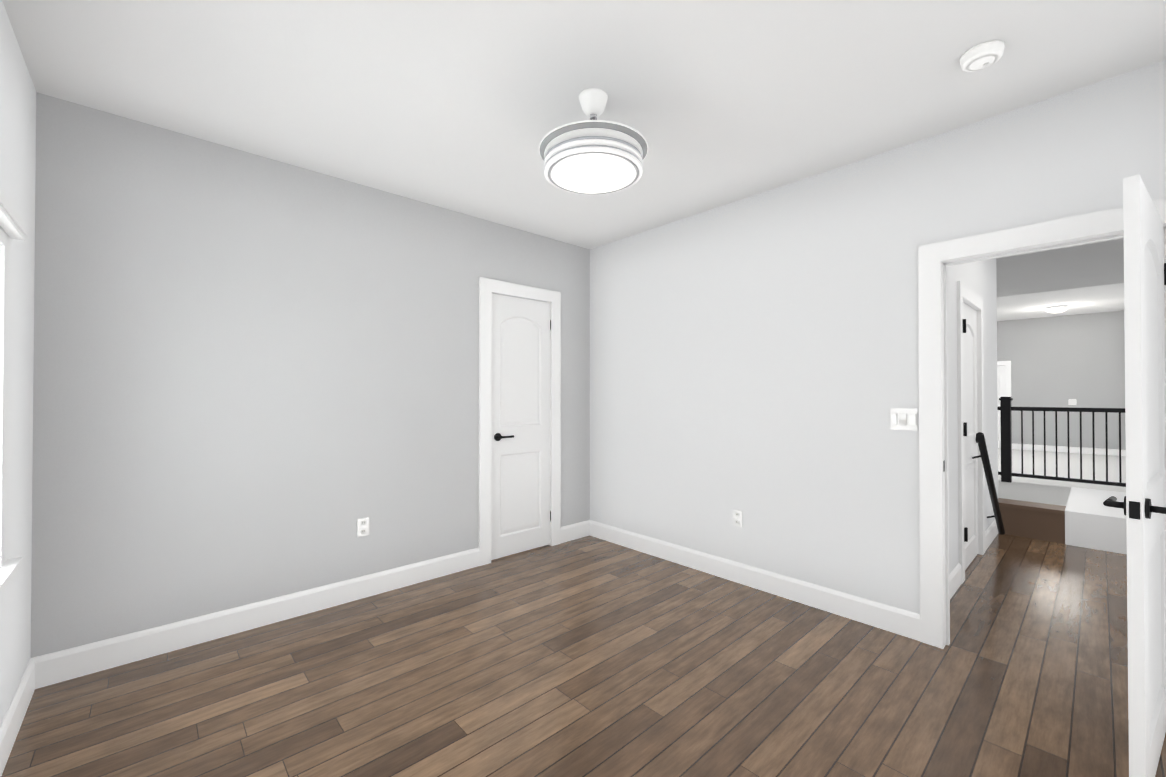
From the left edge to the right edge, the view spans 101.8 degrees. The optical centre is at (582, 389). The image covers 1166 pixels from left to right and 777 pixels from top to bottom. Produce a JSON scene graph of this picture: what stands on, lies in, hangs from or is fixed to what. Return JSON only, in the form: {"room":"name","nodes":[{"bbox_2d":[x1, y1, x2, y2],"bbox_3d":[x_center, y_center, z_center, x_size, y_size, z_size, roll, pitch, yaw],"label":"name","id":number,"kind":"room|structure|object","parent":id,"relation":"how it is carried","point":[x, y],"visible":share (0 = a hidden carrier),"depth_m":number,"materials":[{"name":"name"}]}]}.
{"room":"empty bedroom","nodes":[
{"label":"empty bedroom","id":0,"kind":"room"},
{"bbox_2d":[0,0,35,724],"bbox_3d":[-1.257,-0.018,0.674,0.160,2.740,3.920,0,-1,-43],"label":"wall","id":1,"kind":"structure","parent":0,"point":[17,133],"depth_m":1.93,"materials":[{"name":"grey paint"}]},
{"bbox_2d":[0,226,22,597],"bbox_3d":[-1.736,0.062,1.237,0.215,1.310,1.170,0,-1,-43],"label":"window","id":2,"kind":"structure","parent":1,"relation":"in","point":[10,569],"depth_m":1.65,"materials":[{"name":"white"}]},
{"bbox_2d":[0,187,26,240],"bbox_3d":[-1.668,-0.577,1.305,0.040,0.060,1.120,0,-1,-43],"label":"blind headrail","id":3,"kind":"object","parent":2,"relation":"attached to","point":[13,224],"visible":1,"depth_m":1.57,"materials":[{"name":"white plastic"}]},
{"bbox_2d":[0,656,39,776],"bbox_3d":[-1.232,1.283,0.766,0.016,0.140,3.800,0,-1,-43],"label":"baseboard","id":4,"kind":"structure","parent":1,"relation":"attached to","point":[10,726],"depth_m":1.89,"materials":[{"name":"white wood"}]},
{"bbox_2d":[31,92,589,657],"bbox_3d":[-1.284,0.006,3.389,3.790,2.740,0.120,0,-1,-43],"label":"wall","id":5,"kind":"structure","parent":0,"point":[255,378],"depth_m":2.70,"materials":[{"name":"grey paint"}]},
{"bbox_2d":[40,548,479,687],"bbox_3d":[-1.655,1.302,2.946,2.280,0.140,0.016,0,-1,-43],"label":"baseboard","id":6,"kind":"structure","parent":5,"relation":"attached to","point":[62,666],"depth_m":2.65,"materials":[{"name":"white wood"}]},
{"bbox_2d":[357,517,368,536],"bbox_3d":[-1.456,0.909,3.136,0.072,0.116,0.010,0,-1,-43],"label":"outlet","id":7,"kind":"object","parent":5,"relation":"attached to","point":[362,526],"visible":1,"depth_m":3.13,"materials":[{"name":"white plastic"}]},
{"bbox_2d":[479,277,560,565],"bbox_3d":[-0.551,0.249,4.045,0.820,2.265,0.140,0,-1,-43],"label":"trim","id":8,"kind":"structure","parent":5,"relation":"attached to","point":[488,288],"depth_m":3.81,"materials":[{"name":"white wood"}]},
{"bbox_2d":[491,293,550,559],"bbox_3d":[-0.529,0.296,4.028,0.626,2.148,0.154,0,-1,-43],"label":"closet door","id":9,"kind":"structure","parent":5,"relation":"in","point":[520,432],"depth_m":4.01,"materials":[{"name":"white wood"}]},
{"bbox_2d":[561,521,587,542],"bbox_3d":[-0.081,1.315,4.389,0.350,0.140,0.016,0,-1,-43],"label":"baseboard","id":10,"kind":"structure","parent":5,"relation":"attached to","point":[578,530],"depth_m":4.38,"materials":[{"name":"white wood"}]},
{"bbox_2d":[1,533,1165,776],"bbox_3d":[4.272,1.453,6.491,16.190,0.100,5.040,0,-1,-43],"label":"floor","id":11,"kind":"structure","parent":0,"point":[589,655],"depth_m":2.17,"materials":[{"name":"brown wood"}]},
{"bbox_2d":[2,0,1165,320],"bbox_3d":[4.272,-1.601,6.518,16.190,0.530,5.040,0,-1,-43],"label":"ceiling","id":12,"kind":"structure","parent":0,"point":[462,106],"depth_m":2.12,"materials":[{"name":"paint"}]},
{"bbox_2d":[539,88,647,194],"bbox_3d":[0.049,-1.187,2.220,0.510,0.374,0.510,0,-1,-43],"label":"ceiling fan light","id":13,"kind":"object","parent":12,"relation":"hanging from","point":[592,159],"visible":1,"depth_m":2.11,"materials":[{"name":"white plastic"}]},
{"bbox_2d":[960,40,1004,71],"bbox_3d":[1.629,-1.353,1.934,0.140,0.047,0.140,0,-1,-43],"label":"smoke detector","id":14,"kind":"object","parent":12,"relation":"attached to","point":[982,56],"visible":0.98,"depth_m":1.91,"materials":[{"name":"white plastic"}]},
{"bbox_2d":[1045,305,1067,312],"bbox_3d":[9.789,-1.655,9.786,0.340,0.125,0.340,0,-1,-43],"label":"ceiling lamp","id":15,"kind":"object","parent":12,"relation":"attached to","point":[1057,309],"visible":1,"depth_m":9.69,"materials":[{"name":"white metal"}]},
{"bbox_2d":[590,60,1165,613],"bbox_3d":[1.434,0.004,3.140,0.120,2.740,3.920,0,-1,-43],"label":"wall","id":16,"kind":"structure","parent":0,"point":[754,360],"depth_m":3.02,"materials":[{"name":"grey paint"}]},
{"bbox_2d":[733,509,741,526],"bbox_3d":[1.107,0.921,3.393,0.010,0.116,0.072,0,-1,-43],"label":"outlet","id":17,"kind":"object","parent":16,"relation":"attached to","point":[737,518],"visible":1,"depth_m":3.39,"materials":[{"name":"white plastic"}]},
{"bbox_2d":[588,520,919,640],"bbox_3d":[0.951,1.308,3.555,0.016,0.140,2.640,0,-1,-43],"label":"baseboard","id":18,"kind":"structure","parent":16,"relation":"attached to","point":[902,622],"depth_m":3.17,"materials":[{"name":"white wood"}]},
{"bbox_2d":[890,408,916,430],"bbox_3d":[1.790,0.165,2.646,0.022,0.120,0.128,0,-1,-43],"label":"switch plate","id":19,"kind":"object","parent":16,"relation":"attached to","point":[903,419],"visible":1,"depth_m":2.65,"materials":[{"name":"white plastic"}]},
{"bbox_2d":[918,199,1165,648],"bbox_3d":[2.218,0.289,2.283,0.160,2.155,0.960,0,-1,-43],"label":"door frame","id":20,"kind":"structure","parent":16,"relation":"attached to","point":[935,260],"depth_m":2.53,"materials":[{"name":"white wood"}]},
{"bbox_2d":[1103,174,1165,776],"bbox_3d":[2.074,0.330,1.762,0.761,2.040,0.191,0,-1,-43],"label":"entry door","id":21,"kind":"structure","parent":16,"relation":"in","point":[1143,505],"depth_m":1.55,"materials":[{"name":"white wood"}]},
{"bbox_2d":[947,259,997,573],"bbox_3d":[2.982,0.009,3.746,2.980,2.740,0.120,0,-1,-43],"label":"wall","id":22,"kind":"structure","parent":0,"point":[978,278],"depth_m":3.95,"materials":[{"name":"paint"}]},
{"bbox_2d":[949,563,961,598],"bbox_3d":[2.308,1.303,3.022,1.025,0.140,0.020,0,-1,-43],"label":"baseboard","id":23,"kind":"structure","parent":22,"relation":"attached to","point":[955,574],"depth_m":3.23,"materials":[{"name":"white wood"}]},
{"bbox_2d":[957,281,984,583],"bbox_3d":[3.016,0.302,3.750,0.990,2.155,0.157,0,-1,-43],"label":"door frame","id":24,"kind":"structure","parent":22,"relation":"attached to","point":[968,296],"depth_m":3.43,"materials":[{"name":"white wood"}]},
{"bbox_2d":[963,302,985,569],"bbox_3d":[3.026,0.350,3.740,0.786,2.035,0.154,0,-1,-43],"label":"hall door","id":25,"kind":"structure","parent":22,"relation":"in","point":[971,420],"depth_m":3.81,"materials":[{"name":"white wood"}]},
{"bbox_2d":[972,432,1004,534],"bbox_3d":[3.387,0.819,3.963,1.151,0.992,0.101,0,-1,-43],"label":"handrail","id":26,"kind":"object","parent":22,"relation":"attached to","point":[983,455],"visible":1,"depth_m":3.86,"materials":[{"name":"black metal"}]},
{"bbox_2d":[985,520,997,550],"bbox_3d":[3.770,1.315,4.365,0.965,0.140,0.016,0,-1,-43],"label":"baseboard","id":27,"kind":"structure","parent":22,"relation":"attached to","point":[992,531],"depth_m":4.29,"materials":[{"name":"white wood"}]},
{"bbox_2d":[997,311,1125,449],"bbox_3d":[10.194,-0.124,11.935,0.120,3.150,5.040,0,-1,-43],"label":"wall","id":28,"kind":"structure","parent":0,"point":[1059,361],"depth_m":10.86,"materials":[{"name":"paint"}]},
{"bbox_2d":[997,366,1005,447],"bbox_3d":[10.127,0.422,11.949,0.154,2.035,0.816,0,-1,-43],"label":"door","id":29,"kind":"structure","parent":28,"relation":"in","point":[1001,388],"depth_m":11.72,"materials":[{"name":"white wood"}]},
{"bbox_2d":[997,361,1010,396],"bbox_3d":[10.147,0.374,11.968,0.140,2.155,1.020,0,-1,-43],"label":"door frame","id":30,"kind":"structure","parent":28,"relation":"attached to","point":[1007,364],"depth_m":11.60,"materials":[{"name":"white wood"}]},
{"bbox_2d":[1012,444,1125,455],"bbox_3d":[11.097,1.371,10.837,0.016,0.140,1.920,0,-1,-43],"label":"baseboard","id":31,"kind":"structure","parent":28,"relation":"attached to","point":[1014,446],"depth_m":10.79,"materials":[{"name":"white wood"}]},
{"bbox_2d":[1069,400,1075,404],"bbox_3d":[11.154,0.281,10.790,0.010,0.120,0.120,0,-1,-43],"label":"switch plate","id":32,"kind":"object","parent":28,"relation":"attached to","point":[1072,402],"visible":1,"depth_m":10.79,"materials":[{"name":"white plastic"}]},
{"bbox_2d":[998,448,1125,492],"bbox_3d":[7.239,1.421,9.211,7.900,0.012,4.800,0,-1,-43],"label":"floor","id":33,"kind":"structure","parent":0,"point":[1100,467],"depth_m":8.49,"materials":[{"name":"grey paint"}]},
{"bbox_2d":[998,480,1126,553],"bbox_3d":[3.747,1.249,6.011,1.575,0.300,4.800,0,-1,-43],"label":"stairs","id":34,"kind":"structure","parent":0,"point":[1080,517],"depth_m":4.37,"materials":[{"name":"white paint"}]},
{"bbox_2d":[997,397,1125,486],"bbox_3d":[4.276,0.595,6.502,0.116,1.015,4.798,0,-1,-43],"label":"railing","id":35,"kind":"object","parent":34,"relation":"on","point":[1005,408],"visible":0.31,"depth_m":5.41,"materials":[{"name":"black metal"}]}
]}

